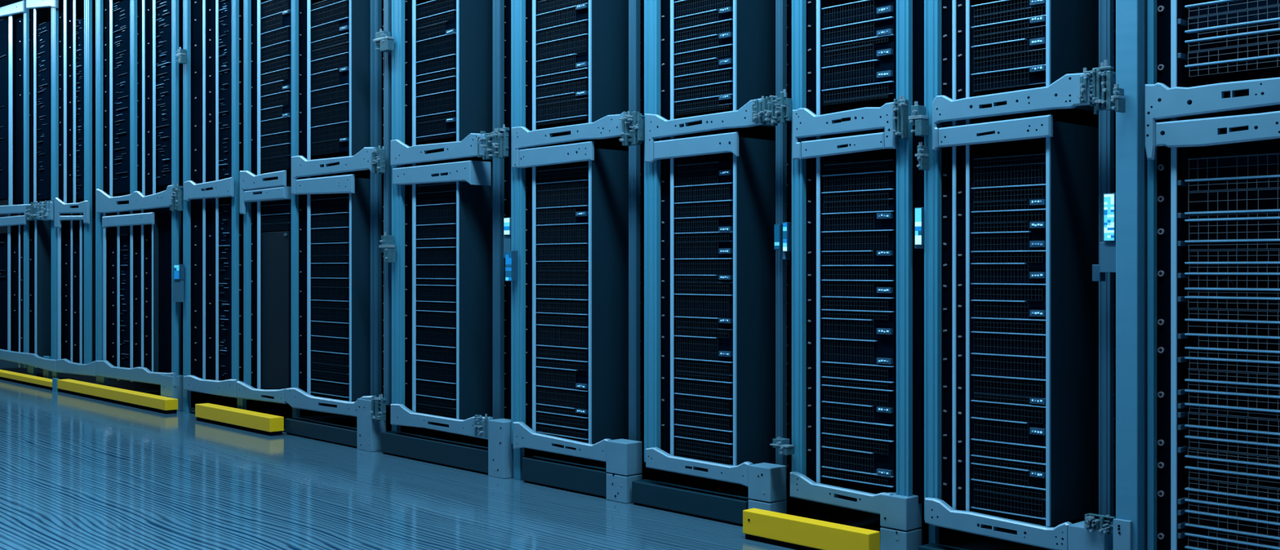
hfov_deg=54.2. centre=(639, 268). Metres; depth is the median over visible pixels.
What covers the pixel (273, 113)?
grille
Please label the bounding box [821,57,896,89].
server
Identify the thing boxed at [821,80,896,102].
server
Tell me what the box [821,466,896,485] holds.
server
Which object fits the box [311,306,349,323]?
server
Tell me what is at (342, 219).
server
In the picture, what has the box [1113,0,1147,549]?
column
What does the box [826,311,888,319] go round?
grille
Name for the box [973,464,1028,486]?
grille
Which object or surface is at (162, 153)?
server
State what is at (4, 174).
server
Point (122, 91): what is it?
server
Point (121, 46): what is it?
server
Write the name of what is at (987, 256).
server
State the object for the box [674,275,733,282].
server
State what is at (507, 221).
display
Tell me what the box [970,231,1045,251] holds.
server
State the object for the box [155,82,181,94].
server
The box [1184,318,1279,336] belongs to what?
server
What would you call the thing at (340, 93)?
server
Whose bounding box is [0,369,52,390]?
bar
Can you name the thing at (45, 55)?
server
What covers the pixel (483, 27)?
rack
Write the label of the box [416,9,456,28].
server
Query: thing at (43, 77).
server
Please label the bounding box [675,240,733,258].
server
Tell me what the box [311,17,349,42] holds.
server
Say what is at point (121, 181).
server
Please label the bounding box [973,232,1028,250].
grille
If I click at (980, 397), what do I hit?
grille
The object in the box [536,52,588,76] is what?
server
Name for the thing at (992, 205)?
grille
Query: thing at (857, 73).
grille
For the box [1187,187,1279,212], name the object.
server
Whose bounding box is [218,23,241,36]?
server
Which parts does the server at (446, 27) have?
light panel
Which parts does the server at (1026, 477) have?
light panel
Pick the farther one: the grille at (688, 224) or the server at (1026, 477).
the grille at (688, 224)
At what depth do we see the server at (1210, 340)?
3.92 m
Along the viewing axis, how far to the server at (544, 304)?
6.27 m
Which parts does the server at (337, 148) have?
light panel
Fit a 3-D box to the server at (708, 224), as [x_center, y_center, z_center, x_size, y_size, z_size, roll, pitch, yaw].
[0.419,-0.196,5.693,0.408,0.068,0.361,0,0,-43]
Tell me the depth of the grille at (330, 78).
8.01 m
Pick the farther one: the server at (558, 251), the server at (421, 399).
the server at (421, 399)
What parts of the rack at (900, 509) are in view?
post, mounting rail, rail, panel, leg, post, panel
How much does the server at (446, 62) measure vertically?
0.078 m
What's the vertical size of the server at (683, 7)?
0.072 m
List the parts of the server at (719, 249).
light panel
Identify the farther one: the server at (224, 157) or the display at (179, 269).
the display at (179, 269)
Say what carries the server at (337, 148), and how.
in the rack at (370, 68)
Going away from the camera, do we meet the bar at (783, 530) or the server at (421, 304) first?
the bar at (783, 530)
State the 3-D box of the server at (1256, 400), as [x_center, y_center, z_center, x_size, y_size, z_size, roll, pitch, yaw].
[2.057,0.408,3.938,0.414,0.043,0.547,0,0,-43]
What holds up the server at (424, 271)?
on the server at (420, 281)
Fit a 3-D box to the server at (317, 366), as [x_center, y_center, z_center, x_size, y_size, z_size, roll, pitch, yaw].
[-1.841,0.635,8.113,0.401,0.048,0.483,0,0,-43]
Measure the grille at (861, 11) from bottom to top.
0.077 m
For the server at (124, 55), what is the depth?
10.54 m
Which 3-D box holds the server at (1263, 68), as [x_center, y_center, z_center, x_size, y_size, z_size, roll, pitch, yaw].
[2.064,-0.629,3.938,0.404,0.038,0.537,0,0,-43]
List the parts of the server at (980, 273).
light panel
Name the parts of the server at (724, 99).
light panel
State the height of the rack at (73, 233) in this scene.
3.781 m
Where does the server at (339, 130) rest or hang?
on the server at (337, 148)
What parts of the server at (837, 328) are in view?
light panel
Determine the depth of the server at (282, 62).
8.51 m
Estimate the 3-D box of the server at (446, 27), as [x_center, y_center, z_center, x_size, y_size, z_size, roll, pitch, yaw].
[-1.022,-1.351,7.232,0.408,0.075,0.398,0,0,-43]
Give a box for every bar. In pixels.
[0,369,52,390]
[57,378,177,413]
[195,403,284,435]
[284,417,356,448]
[522,456,608,498]
[742,507,879,549]
[918,542,968,549]
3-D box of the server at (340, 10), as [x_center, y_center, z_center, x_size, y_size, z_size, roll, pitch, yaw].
[-1.842,-1.625,8.112,0.404,0.110,0.483,0,0,-43]
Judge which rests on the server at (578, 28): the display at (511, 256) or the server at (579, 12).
the server at (579, 12)
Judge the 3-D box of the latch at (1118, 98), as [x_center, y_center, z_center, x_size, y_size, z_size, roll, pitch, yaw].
[1.550,-0.551,4.047,0.070,0.091,0.026,0,0,-43]
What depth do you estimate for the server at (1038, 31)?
4.45 m
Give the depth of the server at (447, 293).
7.09 m
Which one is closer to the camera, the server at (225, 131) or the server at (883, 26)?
the server at (883, 26)
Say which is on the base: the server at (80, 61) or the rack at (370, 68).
the rack at (370, 68)
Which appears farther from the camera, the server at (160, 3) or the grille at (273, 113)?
the server at (160, 3)
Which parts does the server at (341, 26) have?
light panel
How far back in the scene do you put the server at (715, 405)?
5.56 m
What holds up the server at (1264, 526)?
on the server at (1268, 538)
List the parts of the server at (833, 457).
light panel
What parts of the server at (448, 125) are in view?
light panel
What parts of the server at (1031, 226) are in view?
light panel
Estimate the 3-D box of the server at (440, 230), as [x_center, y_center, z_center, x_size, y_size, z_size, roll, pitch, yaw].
[-1.020,-0.211,7.234,0.404,0.081,0.398,0,0,-43]
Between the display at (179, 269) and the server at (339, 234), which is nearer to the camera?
the server at (339, 234)
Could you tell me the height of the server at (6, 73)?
0.054 m
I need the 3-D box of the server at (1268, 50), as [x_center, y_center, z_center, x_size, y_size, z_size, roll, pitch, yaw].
[2.057,-0.669,3.938,0.414,0.041,0.547,0,0,-43]
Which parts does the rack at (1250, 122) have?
post, mounting rail, panel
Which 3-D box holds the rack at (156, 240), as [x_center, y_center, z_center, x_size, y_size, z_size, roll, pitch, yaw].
[-3.912,-0.770,10.412,0.662,3.740,1.845,0,0,-43]
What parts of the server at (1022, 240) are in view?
light panel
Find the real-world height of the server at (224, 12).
0.058 m
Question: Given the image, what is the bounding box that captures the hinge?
[378,231,395,262]
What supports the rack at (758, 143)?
on the base
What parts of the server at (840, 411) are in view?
light panel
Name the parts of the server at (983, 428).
light panel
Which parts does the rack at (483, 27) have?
leg, post, mounting rail, rail, edge trim, edge trim, post, panel, panel, leg, panel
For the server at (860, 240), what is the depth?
4.93 m
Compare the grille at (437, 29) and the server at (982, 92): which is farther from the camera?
the grille at (437, 29)
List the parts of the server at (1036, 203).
light panel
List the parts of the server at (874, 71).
light panel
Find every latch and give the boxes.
[769,436,794,455]
[908,101,928,137]
[915,142,929,170]
[1110,84,1125,112]
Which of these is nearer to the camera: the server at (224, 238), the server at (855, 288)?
the server at (855, 288)
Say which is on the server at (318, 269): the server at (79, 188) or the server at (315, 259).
the server at (315, 259)
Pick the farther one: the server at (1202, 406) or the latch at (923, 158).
the latch at (923, 158)
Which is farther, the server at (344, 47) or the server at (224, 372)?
the server at (224, 372)
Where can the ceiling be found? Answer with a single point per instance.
(2, 2)
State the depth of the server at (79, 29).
11.25 m
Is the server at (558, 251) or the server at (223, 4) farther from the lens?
the server at (223, 4)
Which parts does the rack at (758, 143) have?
post, mounting rail, rail, edge trim, edge trim, panel, panel, leg, post, panel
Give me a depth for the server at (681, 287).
5.56 m
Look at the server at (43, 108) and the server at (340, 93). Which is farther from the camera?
the server at (43, 108)
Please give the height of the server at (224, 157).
0.091 m
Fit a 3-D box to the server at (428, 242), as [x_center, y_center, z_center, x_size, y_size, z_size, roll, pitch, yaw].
[-1.020,-0.146,7.234,0.404,0.049,0.398,0,0,-43]
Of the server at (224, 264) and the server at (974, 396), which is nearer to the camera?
the server at (974, 396)
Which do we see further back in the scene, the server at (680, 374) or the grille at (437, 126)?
the grille at (437, 126)
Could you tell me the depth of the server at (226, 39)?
9.08 m
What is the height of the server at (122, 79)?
0.089 m
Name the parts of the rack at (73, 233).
post, leg, leg, mounting rail, mounting rail, mounting rail, mounting rail, rail, edge trim, post, panel, panel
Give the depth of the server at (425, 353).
7.09 m
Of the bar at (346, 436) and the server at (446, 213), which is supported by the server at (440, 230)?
the server at (446, 213)
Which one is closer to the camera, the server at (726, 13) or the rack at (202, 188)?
the server at (726, 13)
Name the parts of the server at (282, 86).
light panel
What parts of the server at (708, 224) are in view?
light panel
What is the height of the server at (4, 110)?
0.174 m
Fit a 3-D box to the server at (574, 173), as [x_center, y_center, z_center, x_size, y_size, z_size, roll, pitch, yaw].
[-0.252,-0.469,6.415,0.401,0.064,0.410,0,0,-43]
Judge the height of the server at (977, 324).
0.051 m
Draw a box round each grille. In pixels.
[260,0,287,18]
[260,80,282,96]
[260,106,282,120]
[260,155,288,172]
[261,12,282,33]
[261,143,288,158]
[311,20,339,42]
[311,69,339,90]
[311,139,339,155]
[417,22,445,41]
[417,120,445,137]
[537,7,575,30]
[537,54,575,76]
[537,93,575,105]
[537,207,575,224]
[537,367,575,389]
[537,404,575,416]
[675,10,718,29]
[675,35,718,53]
[675,58,718,75]
[675,97,718,110]
[675,162,717,186]
[675,275,718,281]
[675,336,718,360]
[676,217,718,232]
[676,242,718,258]
[678,317,718,328]
[823,0,874,28]
[823,21,874,44]
[823,61,874,89]
[823,94,888,105]
[823,280,871,297]
[823,319,874,340]
[823,339,873,364]
[824,44,873,66]
[824,190,888,201]
[824,213,874,231]
[824,252,874,265]
[824,402,873,422]
[824,448,874,473]
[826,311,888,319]
[973,0,1028,16]
[973,19,1028,35]
[973,40,1028,57]
[973,68,1029,90]
[973,200,1028,211]
[973,222,1028,232]
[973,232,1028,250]
[973,264,1028,283]
[973,301,1028,319]
[973,393,1028,404]
[973,418,1028,444]
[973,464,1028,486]
[1187,535,1279,549]
[1188,241,1279,249]
[1189,56,1279,76]
[1189,405,1279,419]
[1197,20,1279,39]
[1197,458,1279,476]
[1198,336,1279,351]
[1208,528,1279,547]
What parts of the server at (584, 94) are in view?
light panel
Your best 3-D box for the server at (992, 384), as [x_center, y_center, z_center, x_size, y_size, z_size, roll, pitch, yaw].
[1.453,0.419,4.591,0.404,0.065,0.306,0,0,-43]
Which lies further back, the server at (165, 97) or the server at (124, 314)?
the server at (124, 314)
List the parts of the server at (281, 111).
light panel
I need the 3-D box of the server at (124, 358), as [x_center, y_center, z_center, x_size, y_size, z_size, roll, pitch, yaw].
[-4.299,0.770,10.510,0.094,0.109,0.230,0,0,-43]
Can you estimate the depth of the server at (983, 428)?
4.46 m
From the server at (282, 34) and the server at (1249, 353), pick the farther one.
the server at (282, 34)
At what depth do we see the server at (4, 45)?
12.84 m
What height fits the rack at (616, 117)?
3.740 m
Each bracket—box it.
[175,47,186,64]
[373,29,394,52]
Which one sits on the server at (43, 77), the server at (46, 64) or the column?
the server at (46, 64)
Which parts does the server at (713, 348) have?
light panel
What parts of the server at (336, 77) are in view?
light panel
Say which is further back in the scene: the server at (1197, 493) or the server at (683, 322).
the server at (683, 322)
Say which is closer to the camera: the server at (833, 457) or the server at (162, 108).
the server at (833, 457)
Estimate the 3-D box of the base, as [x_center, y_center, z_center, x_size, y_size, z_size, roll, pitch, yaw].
[-4.212,1.150,6.330,8.600,0.100,23.000,0,0,-43]
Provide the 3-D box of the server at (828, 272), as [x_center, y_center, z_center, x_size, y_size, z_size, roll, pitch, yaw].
[0.997,0.015,5.079,0.404,0.058,0.352,0,0,-43]
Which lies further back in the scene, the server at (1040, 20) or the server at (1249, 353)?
the server at (1040, 20)
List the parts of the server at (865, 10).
light panel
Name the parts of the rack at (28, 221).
mounting rail, mounting rail, mounting rail, post, rail, leg, mounting rail, edge trim, mounting rail, panel, leg, roof panel, panel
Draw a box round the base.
[0,359,1162,549]
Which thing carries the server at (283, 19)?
on the server at (282, 34)
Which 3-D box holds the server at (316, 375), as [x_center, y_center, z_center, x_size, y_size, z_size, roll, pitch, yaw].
[-1.841,0.689,8.113,0.401,0.058,0.483,0,0,-43]
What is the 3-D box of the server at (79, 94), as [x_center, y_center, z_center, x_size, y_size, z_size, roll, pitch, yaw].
[-5.032,-1.556,11.293,0.094,0.090,0.190,0,0,-43]
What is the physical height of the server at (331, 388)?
0.084 m
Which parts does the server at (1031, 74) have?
light panel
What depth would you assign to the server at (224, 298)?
9.08 m
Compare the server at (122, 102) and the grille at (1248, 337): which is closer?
the grille at (1248, 337)
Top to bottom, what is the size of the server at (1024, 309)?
0.064 m
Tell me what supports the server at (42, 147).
on the server at (43, 160)
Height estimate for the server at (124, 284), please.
0.126 m
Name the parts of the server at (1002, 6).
light panel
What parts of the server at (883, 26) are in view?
light panel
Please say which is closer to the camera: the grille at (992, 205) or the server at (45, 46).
the grille at (992, 205)
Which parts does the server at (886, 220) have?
light panel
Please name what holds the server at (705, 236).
on the server at (719, 249)
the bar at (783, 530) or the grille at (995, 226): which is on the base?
the bar at (783, 530)
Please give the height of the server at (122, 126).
0.106 m
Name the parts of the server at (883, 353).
light panel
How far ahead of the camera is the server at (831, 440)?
4.93 m
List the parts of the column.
plate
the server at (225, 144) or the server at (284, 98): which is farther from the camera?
the server at (225, 144)
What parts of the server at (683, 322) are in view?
light panel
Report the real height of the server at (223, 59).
0.062 m
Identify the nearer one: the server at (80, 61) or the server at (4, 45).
the server at (80, 61)
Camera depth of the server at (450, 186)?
7.09 m
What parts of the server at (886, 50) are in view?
light panel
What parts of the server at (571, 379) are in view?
light panel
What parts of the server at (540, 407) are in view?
light panel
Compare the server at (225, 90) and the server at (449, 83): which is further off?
the server at (225, 90)
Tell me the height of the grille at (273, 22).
0.101 m
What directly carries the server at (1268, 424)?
on the server at (1195, 429)
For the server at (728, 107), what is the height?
0.022 m
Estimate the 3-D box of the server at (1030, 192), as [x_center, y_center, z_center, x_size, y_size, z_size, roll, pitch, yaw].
[1.453,-0.269,4.591,0.404,0.051,0.306,0,0,-43]
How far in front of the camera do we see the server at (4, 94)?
12.84 m
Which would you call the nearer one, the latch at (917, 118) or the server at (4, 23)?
the latch at (917, 118)
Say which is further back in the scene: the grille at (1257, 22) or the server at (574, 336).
the server at (574, 336)
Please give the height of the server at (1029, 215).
0.042 m
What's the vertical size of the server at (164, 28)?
0.080 m
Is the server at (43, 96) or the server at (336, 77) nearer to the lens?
the server at (336, 77)
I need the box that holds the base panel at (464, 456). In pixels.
[381,431,488,475]
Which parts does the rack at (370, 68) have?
post, leg, mounting rail, rail, edge trim, edge trim, leg, post, panel, post, panel, panel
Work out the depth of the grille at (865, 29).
4.98 m
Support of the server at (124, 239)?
on the server at (124, 254)
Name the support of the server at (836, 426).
on the server at (831, 440)
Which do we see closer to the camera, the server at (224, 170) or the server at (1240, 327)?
the server at (1240, 327)
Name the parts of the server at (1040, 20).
light panel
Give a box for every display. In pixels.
[173,264,184,302]
[503,217,511,257]
[505,250,517,281]
[773,224,782,249]
[782,222,791,259]
[914,207,924,248]
[1092,193,1115,281]
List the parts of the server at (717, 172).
light panel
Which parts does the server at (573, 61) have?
light panel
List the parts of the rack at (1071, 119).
post, leg, mounting rail, mounting rail, rail, panel, edge trim, edge trim, panel, panel, leg, panel, post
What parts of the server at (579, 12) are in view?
light panel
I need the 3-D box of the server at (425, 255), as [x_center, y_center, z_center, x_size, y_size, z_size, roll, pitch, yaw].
[-1.020,-0.072,7.234,0.404,0.098,0.398,0,0,-43]
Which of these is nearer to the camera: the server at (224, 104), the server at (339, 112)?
the server at (339, 112)
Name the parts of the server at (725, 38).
light panel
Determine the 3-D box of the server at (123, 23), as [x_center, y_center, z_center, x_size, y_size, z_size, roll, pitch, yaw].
[-4.352,-2.058,10.569,0.090,0.089,0.388,0,0,-43]
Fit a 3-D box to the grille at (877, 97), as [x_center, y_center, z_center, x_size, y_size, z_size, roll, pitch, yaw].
[0.852,-0.666,4.944,0.003,0.011,0.311,0,0,-43]
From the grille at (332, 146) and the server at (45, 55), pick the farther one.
the server at (45, 55)
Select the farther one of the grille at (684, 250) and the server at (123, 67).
the server at (123, 67)
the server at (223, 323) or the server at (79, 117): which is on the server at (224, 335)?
the server at (223, 323)
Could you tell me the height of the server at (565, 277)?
0.069 m
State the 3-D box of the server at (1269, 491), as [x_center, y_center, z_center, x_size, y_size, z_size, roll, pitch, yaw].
[2.065,0.684,3.939,0.401,0.033,0.537,0,0,-43]
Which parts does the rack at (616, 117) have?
post, leg, mounting rail, rail, edge trim, edge trim, panel, panel, leg, post, panel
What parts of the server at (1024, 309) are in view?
light panel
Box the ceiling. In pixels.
[0,0,26,7]
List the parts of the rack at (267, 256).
leg, post, mounting rail, rail, door, panel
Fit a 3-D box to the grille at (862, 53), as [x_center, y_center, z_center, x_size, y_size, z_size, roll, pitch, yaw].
[0.829,-0.844,4.969,0.003,0.058,0.243,0,0,-43]
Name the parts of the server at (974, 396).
light panel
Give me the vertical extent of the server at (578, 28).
0.069 m
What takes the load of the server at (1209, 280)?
on the server at (1195, 291)
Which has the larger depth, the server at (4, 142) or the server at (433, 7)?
the server at (4, 142)
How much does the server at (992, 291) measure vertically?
0.060 m
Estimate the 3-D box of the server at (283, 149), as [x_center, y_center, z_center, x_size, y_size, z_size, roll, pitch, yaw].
[-2.349,-0.800,8.653,0.404,0.079,0.428,0,0,-43]
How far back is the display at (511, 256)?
6.48 m
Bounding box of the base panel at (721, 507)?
[631,479,751,526]
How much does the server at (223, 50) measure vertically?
0.066 m
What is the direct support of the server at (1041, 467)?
on the server at (1026, 477)
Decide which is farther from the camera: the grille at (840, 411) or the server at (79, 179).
the server at (79, 179)
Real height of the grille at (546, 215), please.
0.081 m
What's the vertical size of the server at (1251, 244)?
0.030 m
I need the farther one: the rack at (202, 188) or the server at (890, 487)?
the rack at (202, 188)
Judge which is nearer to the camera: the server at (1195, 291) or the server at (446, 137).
the server at (1195, 291)
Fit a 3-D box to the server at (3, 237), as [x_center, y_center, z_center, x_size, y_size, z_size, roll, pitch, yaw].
[-6.829,-0.318,13.215,0.090,0.092,1.110,0,0,-43]
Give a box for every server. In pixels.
[0,17,8,41]
[0,39,8,57]
[0,54,8,73]
[0,71,8,78]
[0,75,8,90]
[0,88,8,106]
[0,105,8,124]
[0,122,8,138]
[0,137,8,155]
[0,153,8,170]
[0,168,8,200]
[0,233,7,242]
[0,242,7,257]
[0,270,7,276]
[36,21,51,35]
[36,30,51,44]
[36,40,51,54]
[36,50,51,63]
[36,59,51,72]
[36,68,51,87]
[36,84,51,93]
[36,88,51,104]
[36,102,51,118]
[36,115,51,129]
[36,127,51,142]
[36,139,51,155]
[36,152,51,169]
[36,168,51,199]
[75,17,84,27]
[75,24,84,33]
[75,31,84,51]
[75,48,84,59]
[75,57,84,66]
[75,65,84,74]
[75,72,84,84]
[75,81,84,91]
[75,89,84,102]
[75,100,84,114]
[75,113,84,127]
[75,125,84,140]
[75,138,84,151]
[75,149,84,164]
[75,164,84,176]
[75,174,84,186]
[75,185,84,199]
[112,0,129,12]
[112,5,129,22]
[112,16,129,31]
[112,26,129,44]
[112,38,129,54]
[112,49,129,65]
[112,59,129,77]
[112,72,129,88]
[112,83,129,100]
[112,95,129,111]
[112,106,129,122]
[112,119,129,135]
[112,131,129,150]
[112,146,129,159]
[112,157,129,173]
[112,171,129,194]
[120,235,129,249]
[120,249,129,265]
[120,265,129,279]
[120,280,129,295]
[120,295,129,311]
[120,310,129,325]
[120,324,129,341]
[120,340,129,354]
[120,353,129,367]
[155,0,181,8]
[155,3,181,17]
[155,12,181,27]
[155,22,181,36]
[155,32,181,47]
[155,42,181,57]
[155,53,171,66]
[155,62,181,75]
[155,71,181,85]
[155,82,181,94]
[155,91,181,106]
[155,102,181,115]
[155,112,181,127]
[155,124,181,138]
[155,136,181,150]
[155,147,181,160]
[155,159,181,172]
[155,170,181,186]
[218,0,241,9]
[218,7,241,18]
[218,15,241,26]
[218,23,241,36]
[218,33,241,46]
[218,44,241,55]
[218,53,241,65]
[218,62,241,71]
[218,68,241,85]
[218,83,241,99]
[218,97,241,112]
[218,111,241,126]
[218,124,241,140]
[218,137,241,152]
[218,151,241,164]
[218,163,241,178]
[218,204,241,220]
[218,219,241,233]
[218,232,241,245]
[218,244,241,257]
[218,257,241,270]
[218,270,241,283]
[218,283,241,293]
[218,293,241,304]
[218,303,241,315]
[218,315,241,319]
[218,318,241,329]
[218,328,241,346]
[218,345,241,351]
[218,349,241,366]
[218,364,241,379]
[260,0,324,18]
[260,9,291,33]
[260,26,291,48]
[260,40,291,62]
[260,54,291,74]
[260,67,291,84]
[260,79,291,96]
[260,90,291,109]
[260,104,291,120]
[260,115,291,135]
[260,131,291,146]
[260,142,326,159]
[260,155,339,173]
[260,204,291,214]
[260,213,291,223]
[260,222,291,231]
[311,0,343,10]
[311,0,349,26]
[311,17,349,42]
[311,32,349,50]
[311,41,349,61]
[311,52,349,74]
[311,66,349,90]
[311,83,349,107]
[311,101,349,127]
[311,120,349,142]
[311,137,349,157]
[311,196,349,214]
[311,212,349,228]
[311,226,349,243]
[311,242,349,255]
[311,254,349,262]
[311,262,349,278]
[311,277,349,287]
[311,286,349,301]
[311,299,349,308]
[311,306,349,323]
[311,320,349,337]
[311,335,349,353]
[311,350,349,366]
[311,362,349,373]
[311,369,349,383]
[311,378,349,396]
[311,391,349,401]
[416,0,456,19]
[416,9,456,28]
[416,32,456,62]
[416,53,456,75]
[416,67,456,83]
[416,75,456,96]
[416,89,456,116]
[416,111,456,123]
[416,132,456,143]
[416,203,456,225]
[416,223,456,239]
[416,237,456,247]
[416,246,456,264]
[416,264,456,278]
[416,278,456,284]
[416,284,456,302]
[416,300,456,311]
[416,310,456,328]
[416,325,456,346]
[416,344,456,363]
[416,360,456,382]
[416,378,456,399]
[416,394,456,408]
[417,19,456,41]
[417,117,456,137]
[417,182,456,193]
[417,190,456,205]
[417,403,456,418]
[536,3,588,30]
[536,19,588,44]
[536,33,588,61]
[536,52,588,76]
[536,67,588,85]
[536,76,588,97]
[536,90,588,105]
[536,115,588,127]
[536,179,588,191]
[536,204,588,225]
[536,222,588,244]
[536,243,588,261]
[536,261,588,271]
[536,284,588,299]
[536,297,588,314]
[536,311,588,326]
[536,324,588,348]
[536,344,588,361]
[536,357,588,370]
[536,366,588,391]
[536,385,588,409]
[536,403,588,417]
[536,410,588,429]
[536,422,588,439]
[536,431,588,443]
[537,0,588,14]
[537,97,588,121]
[537,166,588,183]
[537,187,588,208]
[537,271,588,284]
[674,0,733,17]
[674,6,733,30]
[674,18,733,41]
[674,31,733,53]
[674,44,733,64]
[674,55,733,76]
[674,67,733,88]
[674,80,733,101]
[674,93,733,111]
[674,182,733,203]
[674,200,733,217]
[674,215,733,233]
[674,231,733,242]
[674,257,733,275]
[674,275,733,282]
[674,293,733,318]
[674,315,733,328]
[674,335,733,361]
[674,357,733,374]
[674,377,733,398]
[674,392,733,415]
[674,408,733,431]
[674,423,733,443]
[674,435,733,456]
[675,103,733,117]
[675,160,733,186]
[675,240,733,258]
[675,281,733,294]
[675,326,733,337]
[675,370,733,382]
[675,448,733,465]
[821,0,896,28]
[821,16,896,45]
[821,34,896,53]
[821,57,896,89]
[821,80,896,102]
[821,170,896,192]
[821,188,896,202]
[821,210,896,231]
[821,229,896,251]
[821,250,896,265]
[821,265,896,279]
[821,280,896,297]
[821,296,896,311]
[821,309,896,319]
[821,317,896,341]
[821,337,896,365]
[821,361,896,382]
[821,376,896,390]
[821,384,896,407]
[821,400,896,425]
[821,417,896,440]
[821,432,896,454]
[821,445,896,475]
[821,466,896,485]
[821,475,896,490]
[822,41,896,67]
[822,93,896,110]
[822,160,896,175]
[822,198,896,213]
[970,0,1045,17]
[970,4,1045,26]
[970,14,1045,37]
[970,25,1045,46]
[970,36,1045,59]
[970,48,1045,74]
[970,64,1045,91]
[970,82,1045,96]
[970,153,1045,168]
[970,162,1045,187]
[970,183,1045,202]
[970,199,1045,211]
[970,208,1045,222]
[970,221,1045,232]
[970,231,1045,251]
[970,250,1045,262]
[970,262,1045,284]
[970,283,1045,301]
[970,299,1045,319]
[970,317,1045,333]
[970,331,1045,356]
[970,352,1045,379]
[970,373,1045,398]
[970,391,1045,405]
[970,400,1045,423]
[970,417,1045,446]
[970,438,1045,463]
[970,453,1045,471]
[970,462,1045,488]
[970,478,1045,498]
[970,488,1045,517]
[970,506,1045,524]
[1177,4,1279,33]
[1177,40,1279,67]
[1177,174,1279,191]
[1177,209,1279,219]
[1177,239,1279,249]
[1177,272,1279,288]
[1177,296,1279,310]
[1177,333,1279,351]
[1177,355,1279,373]
[1177,388,1279,410]
[1177,401,1279,419]
[1177,410,1279,433]
[1177,422,1279,444]
[1177,444,1279,465]
[1177,496,1279,523]
[1177,506,1279,537]
[1177,520,1279,547]
[1177,529,1279,549]
[1184,0,1279,21]
[1184,17,1279,44]
[1184,28,1279,55]
[1184,53,1279,84]
[1184,217,1279,240]
[1184,262,1279,272]
[1184,287,1279,297]
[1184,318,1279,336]
[1184,346,1279,361]
[1184,377,1279,395]
[1184,433,1279,457]
[1184,453,1279,476]
[1184,463,1279,488]
[1184,485,1279,511]
[1184,542,1235,549]
[1187,152,1279,179]
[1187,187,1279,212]
[1187,248,1279,262]
[1187,307,1279,321]
[1187,367,1279,384]
[1187,475,1279,499]
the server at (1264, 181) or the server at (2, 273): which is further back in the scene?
the server at (2, 273)
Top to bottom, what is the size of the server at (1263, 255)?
0.038 m
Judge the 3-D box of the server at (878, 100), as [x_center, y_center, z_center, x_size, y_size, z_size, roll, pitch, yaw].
[0.998,-0.668,5.080,0.401,0.016,0.352,0,0,-43]
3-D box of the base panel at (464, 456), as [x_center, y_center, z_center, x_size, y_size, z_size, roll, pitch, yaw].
[-1.141,1.036,7.072,0.090,0.128,1.070,0,0,-43]
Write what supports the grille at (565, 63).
attached to the server at (573, 61)
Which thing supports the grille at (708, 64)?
attached to the server at (713, 64)
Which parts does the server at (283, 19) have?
light panel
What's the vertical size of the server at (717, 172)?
0.095 m
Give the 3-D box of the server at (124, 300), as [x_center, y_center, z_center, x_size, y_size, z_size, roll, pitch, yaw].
[-4.299,0.288,10.510,0.094,0.126,0.230,0,0,-43]
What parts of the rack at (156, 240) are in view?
post, leg, mounting rail, mounting rail, mounting rail, mounting rail, post, rail, mounting rail, mounting rail, edge trim, mounting rail, leg, post, post, panel, panel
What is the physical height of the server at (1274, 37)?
0.036 m
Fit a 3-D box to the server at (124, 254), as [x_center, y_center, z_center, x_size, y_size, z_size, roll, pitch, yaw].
[-4.298,-0.093,10.511,0.090,0.126,0.230,0,0,-43]
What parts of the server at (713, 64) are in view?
light panel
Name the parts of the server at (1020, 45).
light panel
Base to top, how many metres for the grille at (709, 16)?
0.048 m
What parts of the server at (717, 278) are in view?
light panel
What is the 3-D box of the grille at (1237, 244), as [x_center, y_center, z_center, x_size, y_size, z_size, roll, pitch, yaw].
[1.914,-0.071,3.810,0.003,0.022,0.482,0,0,-43]
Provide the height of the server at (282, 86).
0.079 m
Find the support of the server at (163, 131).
on the server at (163, 142)
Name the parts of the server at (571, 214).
light panel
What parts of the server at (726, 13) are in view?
light panel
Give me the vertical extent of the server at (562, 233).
0.097 m
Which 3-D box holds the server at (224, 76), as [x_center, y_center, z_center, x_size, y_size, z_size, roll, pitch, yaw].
[-2.999,-1.390,9.120,0.094,0.102,0.206,0,0,-43]
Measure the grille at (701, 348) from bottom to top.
0.096 m
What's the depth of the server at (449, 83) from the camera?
7.09 m
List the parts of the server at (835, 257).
light panel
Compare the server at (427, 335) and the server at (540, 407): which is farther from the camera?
the server at (427, 335)
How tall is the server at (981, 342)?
0.078 m
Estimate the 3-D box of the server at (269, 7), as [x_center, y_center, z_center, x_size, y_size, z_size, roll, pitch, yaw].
[-2.349,-1.784,8.653,0.404,0.104,0.428,0,0,-43]
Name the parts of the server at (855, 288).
light panel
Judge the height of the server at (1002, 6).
0.040 m
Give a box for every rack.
[0,0,115,378]
[26,0,162,391]
[95,0,243,411]
[182,0,316,413]
[236,0,368,409]
[284,0,473,452]
[390,0,595,479]
[511,0,730,503]
[644,0,877,514]
[790,0,1008,549]
[924,0,1193,549]
[1144,0,1279,549]
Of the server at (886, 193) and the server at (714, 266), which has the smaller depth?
the server at (886, 193)
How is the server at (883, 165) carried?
on the server at (887, 179)
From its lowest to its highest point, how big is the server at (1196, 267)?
0.033 m
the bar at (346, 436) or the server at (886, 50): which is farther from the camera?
the bar at (346, 436)
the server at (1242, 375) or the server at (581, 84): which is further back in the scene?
the server at (581, 84)
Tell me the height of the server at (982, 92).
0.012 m
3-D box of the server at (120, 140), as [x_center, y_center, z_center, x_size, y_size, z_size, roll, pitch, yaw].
[-4.353,-1.077,10.568,0.094,0.128,0.388,0,0,-43]
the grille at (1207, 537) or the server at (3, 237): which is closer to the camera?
the grille at (1207, 537)
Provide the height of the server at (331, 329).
0.094 m
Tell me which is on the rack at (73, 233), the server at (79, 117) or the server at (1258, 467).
the server at (79, 117)
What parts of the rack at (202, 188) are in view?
post, mounting rail, rail, mounting rail, post, panel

